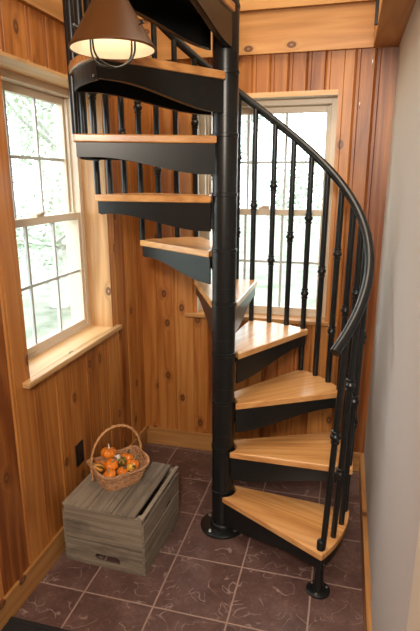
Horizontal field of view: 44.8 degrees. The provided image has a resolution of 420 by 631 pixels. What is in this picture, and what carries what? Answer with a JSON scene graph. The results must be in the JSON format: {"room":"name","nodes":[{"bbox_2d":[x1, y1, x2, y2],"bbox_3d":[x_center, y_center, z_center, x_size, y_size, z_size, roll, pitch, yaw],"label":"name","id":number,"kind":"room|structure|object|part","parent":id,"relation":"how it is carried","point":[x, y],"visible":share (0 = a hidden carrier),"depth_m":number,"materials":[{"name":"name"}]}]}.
{"room":"stairwell","nodes":[
{"label":"stairwell","id":0,"kind":"room"},
{"bbox_2d":[0,0,145,600],"bbox_3d":[-1.204,-0.347,0.502,0.220,4.000,5.695,4,15,14],"label":"wall","id":1,"kind":"structure","parent":0,"point":[42,425],"depth_m":2.21,"materials":[{"name":"brown wood"}]},
{"bbox_2d":[18,0,83,24],"bbox_3d":[-0.592,-1.414,2.105,0.035,0.400,1.373,4,15,14],"label":"trim","id":2,"kind":"structure","parent":1,"relation":"attached to","point":[53,9],"depth_m":2.00,"materials":[{"name":"brown wood"}]},
{"bbox_2d":[0,49,121,388],"bbox_3d":[-0.728,-0.426,2.305,0.264,1.239,0.887,4,15,14],"label":"window","id":3,"kind":"structure","parent":1,"relation":"in","point":[86,229],"depth_m":2.55,"materials":[{"name":"brown wood"}]},
{"bbox_3d":[-0.824,-0.701,2.258,0.030,0.584,0.713,4,15,14],"label":"sash","id":4,"kind":"part","parent":3,"relation":"part of","materials":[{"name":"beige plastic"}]},
{"bbox_3d":[-0.807,-0.433,2.325,0.100,1.200,0.777,4,15,14],"label":"frame","id":5,"kind":"part","parent":3,"relation":"part of","materials":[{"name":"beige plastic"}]},
{"bbox_3d":[-0.777,-0.159,2.389,0.030,0.598,0.713,4,15,14],"label":"sash","id":6,"kind":"part","parent":3,"relation":"part of","materials":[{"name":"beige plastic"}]},
{"bbox_3d":[-0.685,0.164,2.450,0.174,0.024,0.887,4,15,14],"label":"sill","id":7,"kind":"part","parent":3,"relation":"part of","materials":[{"name":"brown wood"}]},
{"bbox_2d":[0,426,147,630],"bbox_3d":[-1.119,1.467,0.843,0.014,0.118,5.475,4,15,14],"label":"baseboard","id":8,"kind":"structure","parent":1,"relation":"attached to","point":[26,584],"depth_m":2.17,"materials":[{"name":"brown wood"}]},
{"bbox_2d":[75,439,83,466],"bbox_3d":[-0.641,0.681,2.516,0.008,0.116,0.072,4,15,14],"label":"wall outlet","id":9,"kind":"object","parent":1,"relation":"attached to","point":[79,450],"visible":1,"depth_m":2.51,"materials":[{"name":"black plastic"}]},
{"bbox_2d":[14,443,363,630],"bbox_3d":[0.574,1.677,0.516,4.076,0.120,5.925,4,15,14],"label":"floor","id":10,"kind":"structure","parent":0,"point":[197,581],"depth_m":2.21,"materials":[{"name":"tile"}]},
{"bbox_2d":[1,616,69,630],"bbox_3d":[-0.489,1.329,1.554,0.830,0.020,0.795,4,15,14],"label":"floor mat","id":11,"kind":"object","parent":10,"relation":"on","point":[14,623],"visible":1,"depth_m":1.98,"materials":[{"name":"black rubber"}]},
{"bbox_2d":[62,458,178,576],"bbox_3d":[-0.412,0.942,2.469,0.401,0.298,0.440,4,16,16],"label":"wooden crate","id":12,"kind":"object","parent":10,"relation":"on","point":[96,520],"visible":0.84,"depth_m":2.30,"materials":[{"name":"grey wood"}]},
{"bbox_2d":[86,424,149,491],"bbox_3d":[-0.436,0.653,2.412,0.274,0.288,0.225,-10,18,-34],"label":"wicker basket","id":13,"kind":"object","parent":12,"relation":"on","point":[110,484],"visible":0.79,"depth_m":2.38,"materials":[{"name":"wicker"}]},
{"bbox_2d":[90,462,103,472],"bbox_3d":[-0.526,0.705,2.382,0.061,0.073,0.054,-3,15,-12],"label":"gourd","id":14,"kind":"object","parent":13,"relation":"in","point":[98,466],"visible":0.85,"depth_m":2.37,"materials":[{"name":"multicoloured"}]},
{"bbox_2d":[101,444,116,458],"bbox_3d":[-0.494,0.661,2.483,0.077,0.071,0.075,12,19,39],"label":"pumpkin","id":15,"kind":"object","parent":13,"relation":"in","point":[108,452],"visible":0.94,"depth_m":2.46,"materials":[{"name":"orange food"}]},
{"bbox_2d":[103,468,115,476],"bbox_3d":[-0.465,0.732,2.362,0.058,0.063,0.060,-12,19,-38],"label":"pumpkin","id":16,"kind":"object","parent":13,"relation":"in","point":[111,472],"visible":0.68,"depth_m":2.35,"materials":[{"name":"orange"}]},
{"bbox_2d":[104,458,117,469],"bbox_3d":[-0.468,0.704,2.418,0.064,0.065,0.066,11,18,36],"label":"pumpkin","id":17,"kind":"object","parent":13,"relation":"in","point":[110,463],"visible":0.87,"depth_m":2.40,"materials":[{"name":"orange"}]},
{"bbox_2d":[117,464,127,474],"bbox_3d":[-0.411,0.730,2.400,0.054,0.059,0.053,12,19,38],"label":"pumpkin","id":18,"kind":"object","parent":13,"relation":"in","point":[121,470],"visible":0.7,"depth_m":2.39,"materials":[{"name":"orange"}]},
{"bbox_2d":[118,456,126,465],"bbox_3d":[-0.419,0.691,2.440,0.043,0.055,0.044,7,17,26],"label":"gourd","id":19,"kind":"object","parent":13,"relation":"in","point":[122,461],"visible":0.99,"depth_m":2.42,"materials":[{"name":"green"}]},
{"bbox_2d":[120,449,133,459],"bbox_3d":[-0.409,0.694,2.506,0.068,0.067,0.067,11,18,35],"label":"pumpkin","id":20,"kind":"object","parent":13,"relation":"in","point":[127,455],"visible":0.52,"depth_m":2.49,"materials":[{"name":"orange food"}]},
{"bbox_2d":[126,463,134,470],"bbox_3d":[-0.369,0.712,2.398,0.050,0.044,0.039,4,15,13],"label":"gourd","id":21,"kind":"object","parent":13,"relation":"in","point":[130,466],"visible":0.97,"depth_m":2.38,"materials":[{"name":"yellow"}]},
{"bbox_2d":[126,455,139,469],"bbox_3d":[-0.371,0.713,2.451,0.066,0.065,0.064,7,16,24],"label":"pumpkin","id":22,"kind":"object","parent":13,"relation":"in","point":[136,463],"visible":0.63,"depth_m":2.43,"materials":[{"name":"orange"}]},
{"bbox_2d":[62,0,374,599],"bbox_3d":[0.062,-0.662,2.132,1.261,3.574,1.260,4,15,14],"label":"spiral staircase","id":23,"kind":"structure","parent":10,"relation":"on","point":[312,532],"depth_m":2.30,"materials":[{"name":"black metal"}]},
{"bbox_3d":[0.063,-1.181,1.995,1.263,2.506,1.263,4,15,14],"label":"handrail","id":24,"kind":"part","parent":23,"relation":"part of","materials":[{"name":"black metal"}]},
{"bbox_2d":[135,47,398,452],"bbox_3d":[0.274,-0.974,2.862,1.791,4.000,0.220,4,15,14],"label":"wall","id":25,"kind":"structure","parent":0,"point":[177,348],"depth_m":2.90,"materials":[{"name":"brown wood"}]},
{"bbox_2d":[147,426,363,470],"bbox_3d":[0.251,0.835,3.223,1.377,0.118,0.014,4,15,14],"label":"baseboard","id":26,"kind":"structure","parent":25,"relation":"attached to","point":[156,435],"depth_m":3.32,"materials":[{"name":"brown wood"}]},
{"bbox_2d":[137,0,375,60],"bbox_3d":[0.184,-1.545,2.599,1.273,0.400,0.035,4,15,14],"label":"trim","id":27,"kind":"structure","parent":25,"relation":"attached to","point":[267,27],"depth_m":2.55,"materials":[{"name":"brown wood"}]},
{"bbox_2d":[185,89,338,326],"bbox_3d":[0.306,-0.590,2.911,0.897,1.245,0.202,4,15,14],"label":"window","id":28,"kind":"structure","parent":25,"relation":"in","point":[287,105],"depth_m":2.88,"materials":[{"name":"beige wood"}]},
{"bbox_3d":[0.294,0.011,3.026,0.897,0.024,0.112,4,15,14],"label":"sill","id":29,"kind":"part","parent":28,"relation":"part of","materials":[{"name":"brown wood"}]},
{"bbox_3d":[0.311,-0.322,3.002,0.693,0.598,0.030,4,15,14],"label":"sash","id":30,"kind":"part","parent":28,"relation":"part of","materials":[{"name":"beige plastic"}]},
{"bbox_3d":[0.323,-0.872,2.904,0.693,0.584,0.030,4,15,14],"label":"sash","id":31,"kind":"part","parent":28,"relation":"part of","materials":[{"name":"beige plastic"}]},
{"bbox_2d":[364,0,419,630],"bbox_3d":[0.728,-0.641,1.609,0.171,4.000,2.455,4,15,14],"label":"wall","id":32,"kind":"structure","parent":0,"point":[392,435],"depth_m":1.66,"materials":[{"name":"paint"}]},
{"bbox_2d":[359,454,371,630],"bbox_3d":[0.618,1.159,2.002,0.023,0.118,2.241,4,15,14],"label":"baseboard","id":33,"kind":"structure","parent":32,"relation":"attached to","point":[366,582],"depth_m":2.26,"materials":[{"name":"brown wood"}]},
{"bbox_2d":[374,0,379,25],"bbox_3d":[0.697,-1.548,2.057,0.014,0.676,0.018,4,15,14],"label":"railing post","id":34,"kind":"object","parent":32,"relation":"attached to","point":[377,1],"visible":1,"depth_m":2.12,"materials":[{"name":"grey metal"}]},
{"bbox_2d":[374,0,415,47],"bbox_3d":[0.671,-1.260,1.759,0.119,0.280,1.495,4,15,14],"label":"trim","id":35,"kind":"structure","parent":32,"relation":"attached to","point":[394,15],"depth_m":2.09,"materials":[{"name":"brown wood"}]},
{"bbox_3d":[0.498,-0.665,-0.911,3.726,0.100,4.080,4,15,14],"label":"ceiling","id":36,"kind":"structure","parent":0,"visible":0},
{"bbox_2d":[68,0,155,68],"bbox_3d":[-0.267,-0.939,1.344,0.238,0.528,0.238,4,15,14],"label":"pendant lamp","id":37,"kind":"object","parent":36,"relation":"hanging from","point":[108,29],"visible":1,"depth_m":1.33,"materials":[{"name":"brown metal"}]},
{"label":"outside","id":38,"kind":"structure","parent":0,"visible":0},
{"bbox_2d":[16,205,320,344],"bbox_3d":[0.742,0.515,6.997,80.000,0.200,70.000,4,15,14],"label":"ground","id":39,"kind":"structure","parent":38,"point":[46,317],"depth_m":12.13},
{"bbox_2d":[5,92,56,201],"bbox_3d":[-5.423,-5.370,12.900,5.175,8.155,5.085,4,15,14],"label":"tree","id":40,"kind":"object","parent":39,"relation":"on","point":[9,117],"visible":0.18,"depth_m":13.74,"materials":[{"name":"grey plant"}]},
{"bbox_2d":[5,92,68,308],"bbox_3d":[-2.668,-3.215,8.213,5.258,6.423,4.643,4,15,14],"label":"tree","id":41,"kind":"object","parent":39,"relation":"on","point":[48,133],"visible":0.2,"depth_m":8.40,"materials":[{"name":"grey plant"}]},
{"bbox_2d":[240,113,323,273],"bbox_3d":[1.081,-4.654,11.326,5.261,7.587,3.792,-8,17,-29],"label":"tree","id":42,"kind":"object","parent":39,"relation":"on","point":[262,237],"visible":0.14,"depth_m":11.99,"materials":[{"name":"grey plant"}]}
]}

